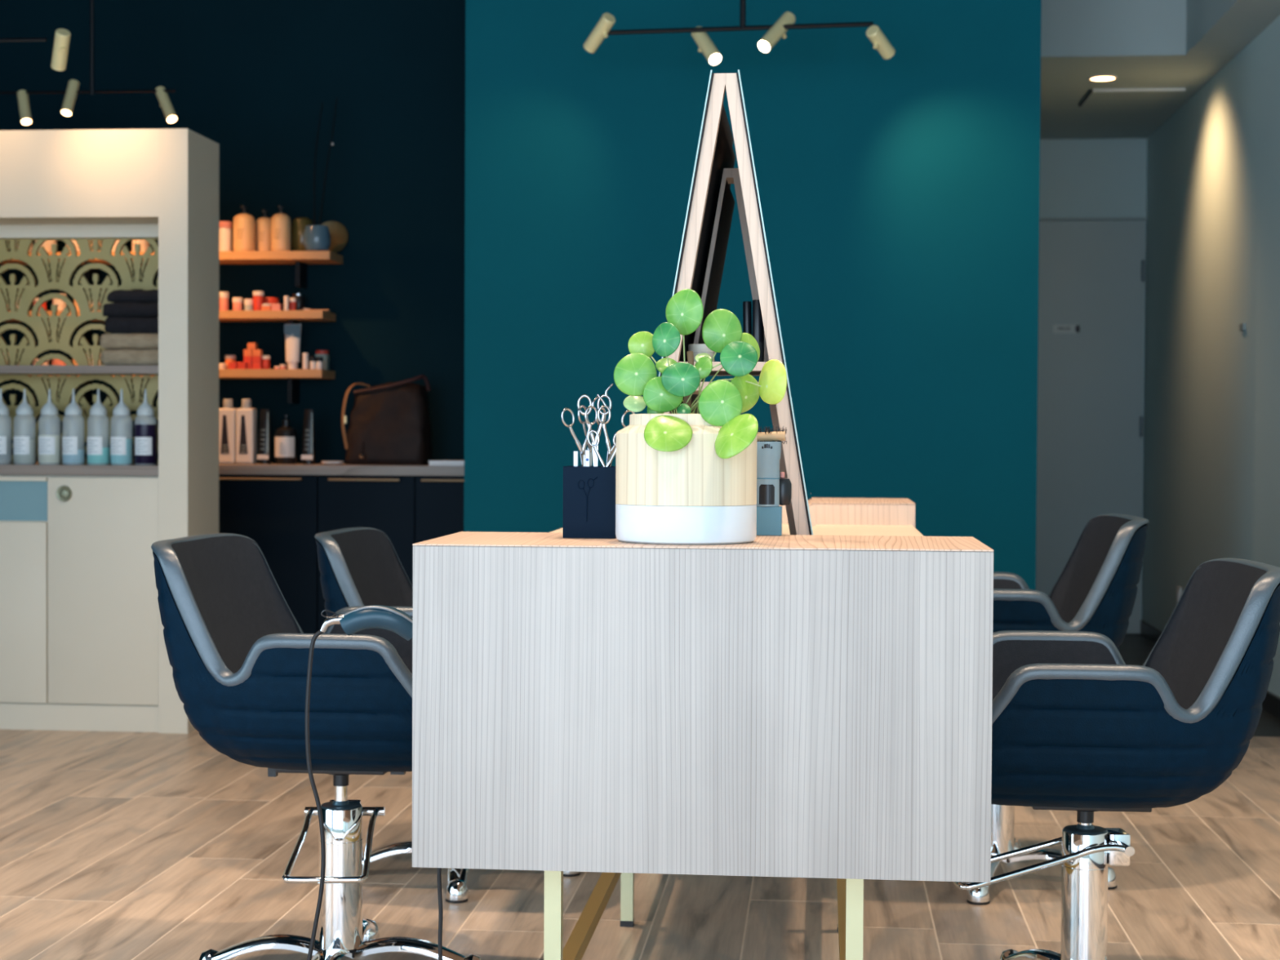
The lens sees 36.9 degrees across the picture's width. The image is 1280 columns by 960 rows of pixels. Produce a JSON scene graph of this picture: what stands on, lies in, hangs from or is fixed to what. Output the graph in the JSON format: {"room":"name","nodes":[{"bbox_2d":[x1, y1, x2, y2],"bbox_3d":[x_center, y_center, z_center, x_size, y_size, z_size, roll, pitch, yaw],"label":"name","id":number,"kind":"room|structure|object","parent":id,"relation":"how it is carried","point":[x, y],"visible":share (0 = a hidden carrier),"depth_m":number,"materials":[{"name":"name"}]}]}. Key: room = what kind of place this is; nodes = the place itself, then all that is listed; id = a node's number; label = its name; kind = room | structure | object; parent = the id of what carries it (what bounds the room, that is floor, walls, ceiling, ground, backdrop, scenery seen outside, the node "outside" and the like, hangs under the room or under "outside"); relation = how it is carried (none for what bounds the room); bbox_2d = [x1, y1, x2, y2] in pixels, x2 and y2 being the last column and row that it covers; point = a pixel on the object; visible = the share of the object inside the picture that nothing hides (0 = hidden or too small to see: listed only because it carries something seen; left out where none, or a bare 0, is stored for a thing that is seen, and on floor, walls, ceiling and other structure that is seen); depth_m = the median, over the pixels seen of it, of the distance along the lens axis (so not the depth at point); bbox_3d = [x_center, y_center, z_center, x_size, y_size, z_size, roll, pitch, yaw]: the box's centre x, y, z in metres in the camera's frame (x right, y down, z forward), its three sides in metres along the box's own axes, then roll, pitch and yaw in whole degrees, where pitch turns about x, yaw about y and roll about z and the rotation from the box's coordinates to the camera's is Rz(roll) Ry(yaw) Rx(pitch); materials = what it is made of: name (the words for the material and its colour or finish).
{"room":"salon","nodes":[
{"label":"salon","id":0,"kind":"room"},
{"bbox_2d":[0,0,466,463],"bbox_3d":[-1.958,-0.783,8.166,2.855,3.200,0.280,0,1,5],"label":"wall","id":1,"kind":"structure","parent":0,"point":[252,78],"depth_m":7.96,"materials":[{"name":"paint"}]},
{"bbox_2d":[0,37,47,42],"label":"track light","id":2,"kind":"object","parent":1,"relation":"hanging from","point":[27,39],"depth_m":6.08,"materials":[{"name":"black metal"}]},
{"bbox_2d":[50,28,71,71],"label":"track light","id":3,"kind":"object","parent":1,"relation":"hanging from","point":[60,49],"depth_m":6.07,"materials":[{"name":"beige metal"}]},
{"bbox_2d":[3,310,336,346],"bbox_3d":[-2.213,-0.627,7.942,1.892,0.132,0.220,0,1,5],"label":"wall shelf","id":4,"kind":"object","parent":1,"relation":"attached to","point":[292,317],"visible":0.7,"depth_m":7.78,"materials":[{"name":"brown wood"}]},
{"bbox_2d":[53,293,66,311],"bbox_3d":[-2.396,-0.731,7.927,0.055,0.074,0.054,0,1,5],"label":"jar","id":5,"kind":"object","parent":4,"relation":"on","point":[60,304],"visible":0.31,"depth_m":7.90,"materials":[{"name":"white plastic"}]},
{"bbox_2d":[219,292,228,310],"bbox_3d":[-1.703,-0.729,7.862,0.038,0.080,0.037,0,1,5],"label":"jar","id":6,"kind":"object","parent":4,"relation":"on","point":[224,300],"visible":0.87,"depth_m":7.85,"materials":[{"name":"pink"}]},
{"bbox_2d":[232,297,242,310],"bbox_3d":[-1.647,-0.717,7.857,0.042,0.058,0.041,0,1,5],"label":"jar","id":7,"kind":"object","parent":4,"relation":"on","point":[237,301],"visible":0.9,"depth_m":7.84,"materials":[{"name":"pink"}]},
{"bbox_2d":[244,298,253,310],"bbox_3d":[-1.600,-0.714,7.852,0.038,0.051,0.037,0,1,5],"label":"jar","id":8,"kind":"object","parent":4,"relation":"on","point":[248,303],"visible":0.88,"depth_m":7.84,"materials":[{"name":"orange"}]},
{"bbox_2d":[253,291,263,310],"bbox_3d":[-1.560,-0.729,7.848,0.045,0.083,0.044,0,1,5],"label":"tin","id":9,"kind":"object","parent":4,"relation":"on","point":[258,296],"visible":0.89,"depth_m":7.83,"materials":[{"name":"red"}]},
{"bbox_2d":[291,293,305,310],"bbox_3d":[-1.404,-0.727,7.894,0.056,0.077,0.055,0,1,5],"label":"jar","id":10,"kind":"object","parent":4,"relation":"on","point":[300,302],"visible":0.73,"depth_m":7.87,"materials":[{"name":"black plastic"}]},
{"bbox_2d":[0,250,342,288],"bbox_3d":[-2.197,-0.866,7.936,1.922,0.134,0.220,0,1,5],"label":"wall shelf","id":11,"kind":"object","parent":1,"relation":"attached to","point":[301,259],"visible":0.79,"depth_m":7.82,"materials":[{"name":"brown wood"}]},
{"bbox_2d":[35,240,57,252],"bbox_3d":[-2.453,-0.997,7.927,0.093,0.127,0.092,0,1,5],"label":"jar","id":12,"kind":"object","parent":11,"relation":"on","point":[47,245],"visible":0.08,"depth_m":7.89,"materials":[{"name":"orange plastic"}]},
{"bbox_2d":[132,240,149,251],"bbox_3d":[-2.051,-1.001,7.889,0.069,0.140,0.068,0,1,5],"label":"jar","id":13,"kind":"object","parent":11,"relation":"on","point":[144,244],"visible":0.12,"depth_m":7.86,"materials":[{"name":"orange plastic"}]},
{"bbox_2d":[218,221,231,251],"bbox_3d":[-1.699,-0.992,7.856,0.059,0.128,0.058,0,1,5],"label":"jar","id":14,"kind":"object","parent":11,"relation":"on","point":[224,227],"visible":0.78,"depth_m":7.83,"materials":[{"name":"white plastic"}]},
{"bbox_2d":[232,205,255,251],"bbox_3d":[-1.618,-1.023,7.847,0.090,0.191,0.091,0,1,5],"label":"pump bottle","id":15,"kind":"object","parent":11,"relation":"on","point":[243,224],"visible":0.98,"depth_m":7.81,"materials":[{"name":"brown plastic"}]},
{"bbox_2d":[255,208,271,251],"bbox_3d":[-1.544,-1.020,7.901,0.077,0.182,0.079,0,1,5],"label":"pump bottle","id":16,"kind":"object","parent":11,"relation":"on","point":[263,224],"visible":0.79,"depth_m":7.87,"materials":[{"name":"brown plastic"}]},
{"bbox_2d":[271,204,290,251],"bbox_3d":[-1.465,-1.022,7.833,0.080,0.191,0.081,0,1,5],"label":"pump bottle","id":17,"kind":"object","parent":11,"relation":"on","point":[280,222],"visible":0.96,"depth_m":7.80,"materials":[{"name":"brown plastic"}]},
{"bbox_2d":[290,217,312,250],"bbox_3d":[-1.389,-1.003,7.902,0.096,0.150,0.096,0,1,5],"label":"vase","id":18,"kind":"object","parent":11,"relation":"on","point":[299,224],"visible":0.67,"depth_m":7.86,"materials":[{"name":"green glass"}]},
{"bbox_2d":[302,97,337,250],"bbox_3d":[-1.308,-1.238,7.791,0.112,0.626,0.120,-1,2,-44],"label":"reed diffuser","id":19,"kind":"object","parent":11,"relation":"on","point":[316,237],"visible":0.95,"depth_m":7.77,"materials":[{"name":"blue ceramic"}]},
{"bbox_2d":[320,221,347,253],"bbox_3d":[-1.277,-1.003,7.939,0.144,0.140,0.039,0,1,5],"label":"dish","id":20,"kind":"object","parent":11,"relation":"on","point":[339,233],"visible":0.64,"depth_m":7.94,"materials":[{"name":"brown"}]},
{"bbox_2d":[29,368,335,403],"bbox_3d":[-2.215,-0.389,7.947,1.889,0.134,0.220,0,1,5],"label":"wall shelf","id":21,"kind":"object","parent":1,"relation":"attached to","point":[293,376],"visible":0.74,"depth_m":7.78,"materials":[{"name":"brown wood"}]},
{"bbox_2d":[261,355,270,368],"bbox_3d":[-1.531,-0.479,7.851,0.038,0.058,0.037,0,1,5],"label":"jar","id":22,"kind":"object","parent":21,"relation":"on","point":[265,359],"visible":0.86,"depth_m":7.83,"materials":[{"name":"red"}]},
{"bbox_2d":[284,324,301,368],"bbox_3d":[-1.414,-0.542,7.818,0.069,0.185,0.048,0,1,5],"label":"tube","id":23,"kind":"object","parent":21,"relation":"on","point":[291,331],"visible":0.98,"depth_m":7.80,"materials":[{"name":"white plastic"}]},
{"bbox_2d":[284,324,300,337],"bbox_3d":[-1.415,-0.604,7.807,0.069,0.056,0.007,0,1,5],"label":"print","id":24,"kind":"object","parent":23,"relation":"attached to","point":[290,331],"depth_m":7.81,"materials":[{"name":"blue"}]},
{"bbox_2d":[315,350,329,370],"bbox_3d":[-1.309,-0.493,7.910,0.052,0.084,0.052,0,1,5],"label":"jar","id":25,"kind":"object","parent":21,"relation":"on","point":[324,353],"visible":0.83,"depth_m":7.89,"materials":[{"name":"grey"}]},
{"bbox_2d":[0,633,1279,959],"bbox_3d":[-0.756,0.945,4.336,5.706,0.080,12.250,0,1,5],"label":"floor","id":26,"kind":"structure","parent":0,"point":[114,845],"depth_m":4.31,"materials":[{"name":"wood"}]},
{"bbox_2d":[0,128,219,733],"bbox_3d":[-2.315,-0.170,6.695,1.629,2.033,0.342,0,1,5],"label":"display cabinet","id":27,"kind":"object","parent":26,"relation":"on","point":[82,646],"visible":0.78,"depth_m":6.51,"materials":[{"name":"beige laminate"}]},
{"bbox_2d":[0,463,158,475],"bbox_3d":[-2.316,-0.039,6.702,1.428,0.034,0.333,0,1,5],"label":"countertop","id":28,"kind":"structure","parent":27,"relation":"on","point":[12,468],"depth_m":6.50,"materials":[{"name":"beige wood"}]},
{"bbox_2d":[0,388,12,464],"bbox_3d":[-2.226,-0.187,6.686,0.076,0.263,0.077,0,1,5],"label":"squeeze bottle","id":29,"kind":"object","parent":28,"relation":"on","point":[4,410],"visible":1,"depth_m":6.66,"materials":[{"name":"white plastic"}]},
{"bbox_2d":[13,388,35,464],"bbox_3d":[-2.140,-0.186,6.678,0.076,0.263,0.077,0,1,5],"label":"squeeze bottle","id":30,"kind":"object","parent":28,"relation":"on","point":[24,449],"visible":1,"depth_m":6.65,"materials":[{"name":"white plastic"}]},
{"bbox_2d":[13,439,24,451],"bbox_3d":[-2.149,-0.119,6.645,0.041,0.042,0.005,1,1,14],"label":"print","id":31,"kind":"object","parent":30,"relation":"attached to","point":[19,444],"depth_m":6.64,"materials":[{"name":"grey"}]},
{"bbox_2d":[38,388,61,464],"bbox_3d":[-2.051,-0.185,6.670,0.076,0.263,0.077,0,1,5],"label":"squeeze bottle","id":32,"kind":"object","parent":28,"relation":"on","point":[49,446],"visible":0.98,"depth_m":6.64,"materials":[{"name":"white plastic"}]},
{"bbox_2d":[39,442,50,452],"bbox_3d":[-2.058,-0.118,6.636,0.041,0.042,0.005,1,1,11],"label":"print","id":33,"kind":"object","parent":32,"relation":"attached to","point":[43,446],"depth_m":6.63,"materials":[{"name":"grey"}]},
{"bbox_2d":[62,388,84,464],"bbox_3d":[-1.966,-0.185,6.662,0.076,0.263,0.077,0,1,5],"label":"squeeze bottle","id":34,"kind":"object","parent":28,"relation":"on","point":[71,455],"visible":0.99,"depth_m":6.63,"materials":[{"name":"white plastic"}]},
{"bbox_2d":[62,440,72,452],"bbox_3d":[-1.978,-0.118,6.630,0.041,0.042,0.005,1,1,20],"label":"print","id":35,"kind":"object","parent":34,"relation":"on","point":[67,444],"depth_m":6.63,"materials":[{"name":"grey"}]},
{"bbox_2d":[87,388,109,464],"bbox_3d":[-1.877,-0.184,6.653,0.076,0.263,0.077,0,1,5],"label":"squeeze bottle","id":36,"kind":"object","parent":28,"relation":"on","point":[96,454],"visible":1,"depth_m":6.62,"materials":[{"name":"white plastic"}]},
{"bbox_2d":[87,440,97,452],"bbox_3d":[-1.890,-0.117,6.621,0.041,0.042,0.005,1,1,20],"label":"print","id":37,"kind":"object","parent":36,"relation":"on","point":[91,444],"depth_m":6.62,"materials":[{"name":"grey"}]},
{"bbox_2d":[110,388,133,465],"bbox_3d":[-1.794,-0.184,6.646,0.076,0.263,0.077,0,1,5],"label":"squeeze bottle","id":38,"kind":"object","parent":28,"relation":"on","point":[121,447],"visible":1,"depth_m":6.62,"materials":[{"name":"white plastic"}]},
{"bbox_2d":[111,440,121,452],"bbox_3d":[-1.806,-0.117,6.613,0.041,0.042,0.005,1,1,18],"label":"print","id":39,"kind":"object","parent":38,"relation":"attached to","point":[116,445],"depth_m":6.61,"materials":[{"name":"grey"}]},
{"bbox_2d":[134,389,156,465],"bbox_3d":[-1.709,-0.183,6.637,0.076,0.263,0.077,0,1,5],"label":"squeeze bottle","id":40,"kind":"object","parent":28,"relation":"on","point":[145,435],"visible":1,"depth_m":6.61,"materials":[{"name":"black plastic"}]},
{"bbox_2d":[136,440,147,452],"bbox_3d":[-1.715,-0.116,6.604,0.041,0.042,0.005,0,1,8],"label":"print","id":41,"kind":"object","parent":40,"relation":"attached to","point":[141,445],"depth_m":6.60,"materials":[{"name":"grey"}]},
{"bbox_2d":[0,365,158,375],"bbox_3d":[-2.312,-0.384,6.715,1.428,0.027,0.202,0,1,5],"label":"shelf","id":42,"kind":"object","parent":27,"relation":"attached to","point":[4,370],"depth_m":6.58,"materials":[{"name":"grey wood"}]},
{"bbox_2d":[100,349,158,365],"bbox_3d":[-1.727,-0.421,6.642,0.246,0.058,0.149,0,1,5],"label":"towel","id":43,"kind":"object","parent":27,"relation":"on","point":[108,357],"visible":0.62,"depth_m":6.58,"materials":[{"name":"fabric"}]},
{"bbox_2d":[100,333,158,349],"bbox_3d":[-1.729,-0.477,6.642,0.247,0.054,0.149,0,1,5],"label":"towel","id":44,"kind":"object","parent":43,"relation":"on","point":[123,340],"visible":0.59,"depth_m":6.58,"materials":[{"name":"fabric"}]},
{"bbox_2d":[103,316,158,333],"bbox_3d":[-1.722,-0.533,6.641,0.238,0.058,0.152,0,1,5],"label":"towel","id":45,"kind":"object","parent":44,"relation":"on","point":[114,325],"visible":0.57,"depth_m":6.58,"materials":[{"name":"fabric"}]},
{"bbox_2d":[100,302,158,316],"bbox_3d":[-1.727,-0.587,6.638,0.248,0.050,0.153,0,1,5],"label":"towel","id":46,"kind":"object","parent":45,"relation":"on","point":[115,308],"visible":0.56,"depth_m":6.57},
{"bbox_2d":[106,289,158,302],"bbox_3d":[-1.718,-0.632,6.641,0.225,0.044,0.150,0,1,5],"label":"towel","id":47,"kind":"object","parent":46,"relation":"on","point":[112,295],"visible":0.54,"depth_m":6.58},
{"bbox_2d":[218,474,319,633],"bbox_3d":[-1.533,0.401,7.741,0.596,0.855,0.531,0,1,5],"label":"base cabinet","id":48,"kind":"object","parent":26,"relation":"on","point":[279,513],"visible":0.35,"depth_m":7.49,"materials":[{"name":"blue paint"}]},
{"bbox_2d":[151,533,481,959],"bbox_3d":[-0.572,0.515,3.551,0.616,0.814,0.583,0,1,5],"label":"chair","id":49,"kind":"object","parent":26,"relation":"on","point":[237,652],"visible":0.8,"depth_m":3.33,"materials":[{"name":"blue leather"}]},
{"bbox_2d":[317,475,416,631],"bbox_3d":[-1.044,0.404,7.695,0.383,0.855,0.531,0,1,5],"label":"base cabinet","id":50,"kind":"object","parent":26,"relation":"on","point":[385,504],"visible":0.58,"depth_m":7.45,"materials":[{"name":"blue paint"}]},
{"bbox_2d":[415,475,464,542],"bbox_3d":[-0.718,0.407,7.664,0.268,0.855,0.531,0,1,5],"label":"base cabinet","id":51,"kind":"object","parent":26,"relation":"on","point":[439,500],"visible":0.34,"depth_m":7.43,"materials":[{"name":"blue paint"}]},
{"bbox_2d":[314,527,579,903],"bbox_3d":[-0.424,0.511,4.391,0.616,0.788,0.583,0,1,5],"label":"chair","id":52,"kind":"object","parent":26,"relation":"on","point":[357,566],"visible":0.16,"depth_m":4.45,"materials":[{"name":"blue leather"}]},
{"bbox_2d":[412,497,993,959],"bbox_3d":[0.175,0.493,3.671,0.802,0.861,2.041,0,1,5],"label":"desk","id":53,"kind":"object","parent":26,"relation":"on","point":[786,704],"visible":0.86,"depth_m":2.65,"materials":[{"name":"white wood"}]},
{"bbox_2d":[305,604,412,959],"bbox_3d":[-0.389,0.560,2.843,0.214,0.751,0.075,0,1,-21],"label":"hair dryer","id":54,"kind":"object","parent":53,"relation":"hanging from","point":[393,620],"visible":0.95,"depth_m":2.83,"materials":[{"name":"blue"}]},
{"bbox_2d":[436,867,443,959],"bbox_3d":[-0.235,0.738,2.923,0.013,0.396,0.190,1,2,42],"label":"power cord","id":55,"kind":"object","parent":53,"relation":"hanging from","point":[439,869],"visible":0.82,"depth_m":2.85,"materials":[{"name":"black rubber"}]},
{"bbox_2d":[562,466,616,538],"bbox_3d":[-0.072,0.033,2.892,0.079,0.106,0.075,0,1,5],"label":"box","id":56,"kind":"object","parent":53,"relation":"on","point":[588,511],"visible":0.91,"depth_m":2.86,"materials":[{"name":"blue"}]},
{"bbox_2d":[560,395,598,466],"bbox_3d":[-0.090,-0.052,2.887,0.062,0.152,0.006,0,1,-23],"label":"scissors","id":57,"kind":"object","parent":56,"relation":"in","point":[582,449],"visible":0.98,"depth_m":2.89,"materials":[{"name":"silver metal"}]},
{"bbox_2d":[583,449,590,466],"bbox_3d":[-0.080,0.019,2.873,0.009,0.128,0.006,0,1,5],"label":"clip","id":58,"kind":"object","parent":56,"relation":"in","point":[587,456],"visible":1,"depth_m":2.87,"materials":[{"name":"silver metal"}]},
{"bbox_2d":[577,404,606,466],"bbox_3d":[-0.073,-0.048,2.915,0.006,0.132,0.060,1,2,44],"label":"scissors","id":59,"kind":"object","parent":56,"relation":"in","point":[589,447],"visible":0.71,"depth_m":2.91,"materials":[{"name":"silver metal"}]},
{"bbox_2d":[577,383,613,466],"bbox_3d":[-0.066,-0.065,2.899,0.055,0.162,0.006,-1,1,-3],"label":"scissors","id":60,"kind":"object","parent":56,"relation":"in","point":[594,438],"visible":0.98,"depth_m":2.90,"materials":[{"name":"silver metal"}]},
{"bbox_2d":[586,430,617,466],"bbox_3d":[-0.051,-0.016,2.874,0.058,0.117,0.006,2,1,5],"label":"scissors","id":61,"kind":"object","parent":56,"relation":"in","point":[601,460],"visible":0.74,"depth_m":2.87,"materials":[{"name":"silver metal"}]},
{"bbox_2d":[596,394,635,466],"bbox_3d":[-0.036,-0.053,2.891,0.060,0.153,0.006,0,1,-12],"label":"scissors","id":62,"kind":"object","parent":56,"relation":"in","point":[611,449],"visible":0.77,"depth_m":2.89,"materials":[{"name":"silver metal"}]},
{"bbox_2d":[613,288,786,544],"bbox_3d":[0.087,-0.093,2.765,0.249,0.364,0.235,0,1,5],"label":"plant","id":63,"kind":"object","parent":53,"relation":"on","point":[684,477],"visible":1,"depth_m":2.71,"materials":[{"name":"green plant"}]},
{"bbox_2d":[551,524,924,536],"bbox_3d":[0.172,0.125,3.656,0.748,0.027,1.296,0,1,5],"label":"countertop","id":64,"kind":"structure","parent":53,"relation":"on","point":[822,530],"depth_m":4.01,"materials":[{"name":"wood"}]},
{"bbox_2d":[658,69,817,535],"bbox_3d":[0.164,-0.269,3.378,0.300,0.772,0.681,0,1,5],"label":"mirror","id":65,"kind":"object","parent":53,"relation":"on","point":[711,202],"visible":0.43,"depth_m":3.05,"materials":[{"name":"brown wood"}]},
{"bbox_2d":[662,70,712,358],"bbox_3d":[0.080,-0.270,3.387,0.130,0.770,0.679,0,1,5],"label":"mirror glass","id":66,"kind":"object","parent":65,"relation":"attached to","point":[694,272],"depth_m":3.05,"materials":[{"name":"white"}]},
{"bbox_2d":[688,343,715,361],"bbox_3d":[0.101,-0.206,3.131,0.044,0.031,0.044,0,1,5],"label":"jar","id":67,"kind":"object","parent":65,"relation":"on","point":[697,348],"visible":0.41,"depth_m":3.11,"materials":[{"name":"grey"}]},
{"bbox_2d":[742,301,751,335],"bbox_3d":[0.176,-0.241,3.143,0.015,0.102,0.014,-1,1,5],"label":"spray bottle","id":68,"kind":"object","parent":65,"relation":"on","point":[747,305],"visible":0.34,"depth_m":3.14,"materials":[{"name":"black"}]},
{"bbox_2d":[752,299,764,361],"bbox_3d":[0.192,-0.240,3.111,0.020,0.102,0.020,0,1,5],"label":"spray bottle","id":69,"kind":"object","parent":65,"relation":"on","point":[757,323],"visible":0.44,"depth_m":3.10,"materials":[{"name":"black"}]},
{"bbox_2d":[757,342,764,361],"bbox_3d":[0.191,-0.206,3.112,0.020,0.034,0.020,0,1,5],"label":"bottle","id":70,"kind":"object","parent":69,"relation":"on","point":[761,344],"depth_m":3.10,"materials":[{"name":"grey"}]},
{"bbox_2d":[739,73,817,535],"bbox_3d":[0.249,-0.269,3.371,0.130,0.770,0.679,0,1,5],"label":"mirror glass","id":71,"kind":"object","parent":65,"relation":"attached to","point":[753,214],"depth_m":3.04,"materials":[{"name":"white"}]},
{"bbox_2d":[756,506,782,535],"bbox_3d":[0.198,0.063,2.982,0.045,0.044,0.033,0,1,5],"label":"holder","id":72,"kind":"object","parent":53,"relation":"on","point":[769,518],"visible":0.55,"depth_m":2.96,"materials":[{"name":"blue plastic"}]},
{"bbox_2d":[756,441,781,506],"bbox_3d":[0.198,-0.009,2.980,0.043,0.100,0.044,0,1,5],"label":"cup","id":73,"kind":"object","parent":72,"relation":"in","point":[768,453],"visible":0.87,"depth_m":2.96,"materials":[{"name":"blue plastic"}]},
{"bbox_2d":[756,426,786,444],"bbox_3d":[0.201,-0.069,2.980,0.054,0.030,0.031,0,1,5],"label":"hairbrush","id":74,"kind":"object","parent":73,"relation":"on","point":[780,436],"visible":0.83,"depth_m":2.97,"materials":[{"name":"brown wood"}]},
{"bbox_2d":[779,471,791,505],"bbox_3d":[0.223,0.014,3.005,0.029,0.053,0.029,0,1,5],"label":"clipper","id":75,"kind":"object","parent":72,"relation":"on","point":[785,485],"visible":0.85,"depth_m":2.99,"materials":[{"name":"black plastic"}]},
{"bbox_2d":[967,513,1148,905],"bbox_3d":[0.837,0.496,4.382,0.616,0.832,0.583,0,1,5],"label":"chair","id":76,"kind":"object","parent":26,"relation":"on","point":[1095,591],"visible":0.24,"depth_m":4.14,"materials":[{"name":"blue leather"}]},
{"bbox_2d":[952,558,1279,959],"bbox_3d":[0.800,0.538,3.361,0.616,0.790,0.583,0,1,5],"label":"chair","id":77,"kind":"object","parent":26,"relation":"on","point":[1086,731],"visible":0.81,"depth_m":3.11,"materials":[{"name":"blue leather"}]},
{"bbox_3d":[-2.821,0.391,7.863,0.808,0.855,0.531,0,1,5],"label":"base cabinet","id":78,"kind":"object","parent":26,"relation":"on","visible":0},
{"bbox_2d":[35,461,464,475],"bbox_3d":[-1.901,-0.049,7.773,2.653,0.038,0.518,0,1,5],"label":"countertop","id":79,"kind":"structure","parent":78,"relation":"on","point":[272,468],"depth_m":7.45,"materials":[{"name":"grey wood"}]},
{"bbox_2d":[218,399,236,463],"bbox_3d":[-1.661,-0.196,7.737,0.072,0.261,0.062,0,1,5],"label":"shampoo bottle","id":80,"kind":"object","parent":79,"relation":"on","point":[227,415],"visible":0.96,"depth_m":7.71,"materials":[{"name":"white plastic"}]},
{"bbox_2d":[235,399,256,463],"bbox_3d":[-1.585,-0.196,7.730,0.072,0.261,0.062,0,1,5],"label":"shampoo bottle","id":81,"kind":"object","parent":79,"relation":"on","point":[246,416],"visible":0.99,"depth_m":7.70,"materials":[{"name":"white plastic"}]},
{"bbox_2d":[257,408,271,463],"bbox_3d":[-1.510,-0.174,7.723,0.054,0.220,0.054,0,1,5],"label":"tube","id":82,"kind":"object","parent":79,"relation":"on","point":[264,455],"visible":1,"depth_m":7.71,"materials":[{"name":"black plastic"}]},
{"bbox_2d":[275,414,297,464],"bbox_3d":[-1.425,-0.163,7.725,0.088,0.198,0.091,0,1,5],"label":"bottle","id":83,"kind":"object","parent":79,"relation":"on","point":[286,437],"visible":1,"depth_m":7.69,"materials":[{"name":"glass"}]},
{"bbox_2d":[301,408,315,464],"bbox_3d":[-1.330,-0.173,7.706,0.054,0.220,0.054,0,1,5],"label":"tube","id":84,"kind":"object","parent":79,"relation":"on","point":[308,455],"visible":1,"depth_m":7.69,"materials":[{"name":"black plastic"}]},
{"bbox_2d":[304,429,309,450],"bbox_3d":[-1.332,-0.161,7.685,0.017,0.083,0.012,0,1,5],"label":"print","id":85,"kind":"object","parent":84,"relation":"attached to","point":[306,431],"depth_m":7.69,"materials":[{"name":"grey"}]},
{"bbox_2d":[341,374,432,465],"bbox_3d":[-1.013,-0.242,7.706,0.353,0.361,0.241,0,1,5],"label":"leather bag","id":86,"kind":"object","parent":79,"relation":"on","point":[388,424],"visible":0.98,"depth_m":7.65,"materials":[{"name":"brown"}]},
{"bbox_2d":[428,462,464,466],"bbox_3d":[-0.703,-0.062,7.600,0.210,0.010,0.290,0,1,5],"label":"book","id":87,"kind":"object","parent":79,"relation":"on","point":[429,464],"visible":0.4,"depth_m":7.46,"materials":[{"name":"white paper"}]},
{"bbox_2d":[463,0,1041,590],"bbox_3d":[0.542,-0.778,8.523,2.055,3.200,3.300,0,1,5],"label":"wall","id":88,"kind":"structure","parent":0,"point":[901,192],"depth_m":6.86,"materials":[{"name":"paint"}]},
{"bbox_2d":[1040,0,1236,139],"bbox_3d":[2.077,-2.066,8.914,0.910,0.625,2.180,0,1,5],"label":"ceiling","id":89,"kind":"structure","parent":88,"relation":"attached to","point":[1142,43],"depth_m":7.96,"materials":[{"name":"paint"}]},
{"bbox_2d":[1088,75,1117,81],"bbox_3d":[2.002,-1.738,8.305,0.124,0.006,0.124,0,1,5],"label":"recessed light","id":90,"kind":"object","parent":89,"relation":"in","point":[1097,77],"visible":1,"depth_m":8.29,"materials":[{"name":"white plastic"}]},
{"bbox_2d":[1078,88,1185,106],"bbox_3d":[2.238,-1.743,8.754,0.415,0.012,0.400,0,1,5],"label":"access hatch","id":91,"kind":"object","parent":89,"relation":"in","point":[1126,96],"visible":1,"depth_m":8.74,"materials":[{"name":"white plastic"}]},
{"bbox_2d":[1039,138,1146,619],"bbox_3d":[2.180,-0.802,10.100,0.910,3.200,0.150,0,1,5],"label":"wall","id":92,"kind":"structure","parent":0,"point":[1079,177],"depth_m":9.99,"materials":[{"name":"grey paint"}]},
{"bbox_2d":[1035,220,1144,633],"bbox_3d":[2.180,-0.276,10.002,0.856,2.139,0.063,0,1,5],"label":"door","id":93,"kind":"structure","parent":92,"relation":"in","point":[1091,279],"depth_m":9.97,"materials":[{"name":"paint"}]},
{"bbox_2d":[1039,217,1146,220],"bbox_3d":[2.184,-1.359,9.998,0.890,0.013,0.030,0,1,5],"label":"door frame","id":94,"kind":"structure","parent":92,"relation":"attached to","point":[1045,218],"depth_m":9.97,"materials":[{"name":"paint"}]},
{"bbox_2d":[1142,15,1279,697],"bbox_3d":[2.138,-0.674,4.029,0.150,3.200,12.250,0,1,5],"label":"wall","id":95,"kind":"structure","parent":0,"point":[1211,487],"depth_m":8.19,"materials":[{"name":"grey paint"}]},
{"bbox_2d":[1138,619,1279,719],"bbox_3d":[2.041,0.890,3.995,0.015,0.072,12.100,0,1,5],"label":"baseboard","id":96,"kind":"structure","parent":95,"relation":"attached to","point":[1271,704],"depth_m":7.17,"materials":[{"name":"grey"}]},
{"bbox_2d":[1186,0,1279,54],"bbox_3d":[1.858,-1.939,2.858,0.206,0.625,9.920,0,1,5],"label":"ceiling","id":97,"kind":"structure","parent":95,"relation":"attached to","point":[1213,27],"depth_m":7.37,"materials":[{"name":"paint"}]},
{"bbox_3d":[-0.735,-2.345,4.266,5.700,0.100,12.250,0,1,5],"label":"ceiling","id":98,"kind":"structure","parent":0,"visible":0},
{"bbox_2d":[0,0,177,124],"bbox_3d":[-2.136,-1.867,7.381,0.753,1.002,0.107,0,1,5],"label":"track light","id":99,"kind":"object","parent":98,"relation":"hanging from","point":[72,91],"visible":1,"depth_m":7.39,"materials":[{"name":"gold metal"}]},
{"bbox_2d":[583,0,895,65],"bbox_3d":[0.326,-1.851,6.360,1.041,0.965,0.155,0,1,5],"label":"track light","id":100,"kind":"object","parent":98,"relation":"hanging from","point":[601,31],"visible":1,"depth_m":6.36,"materials":[{"name":"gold metal"}]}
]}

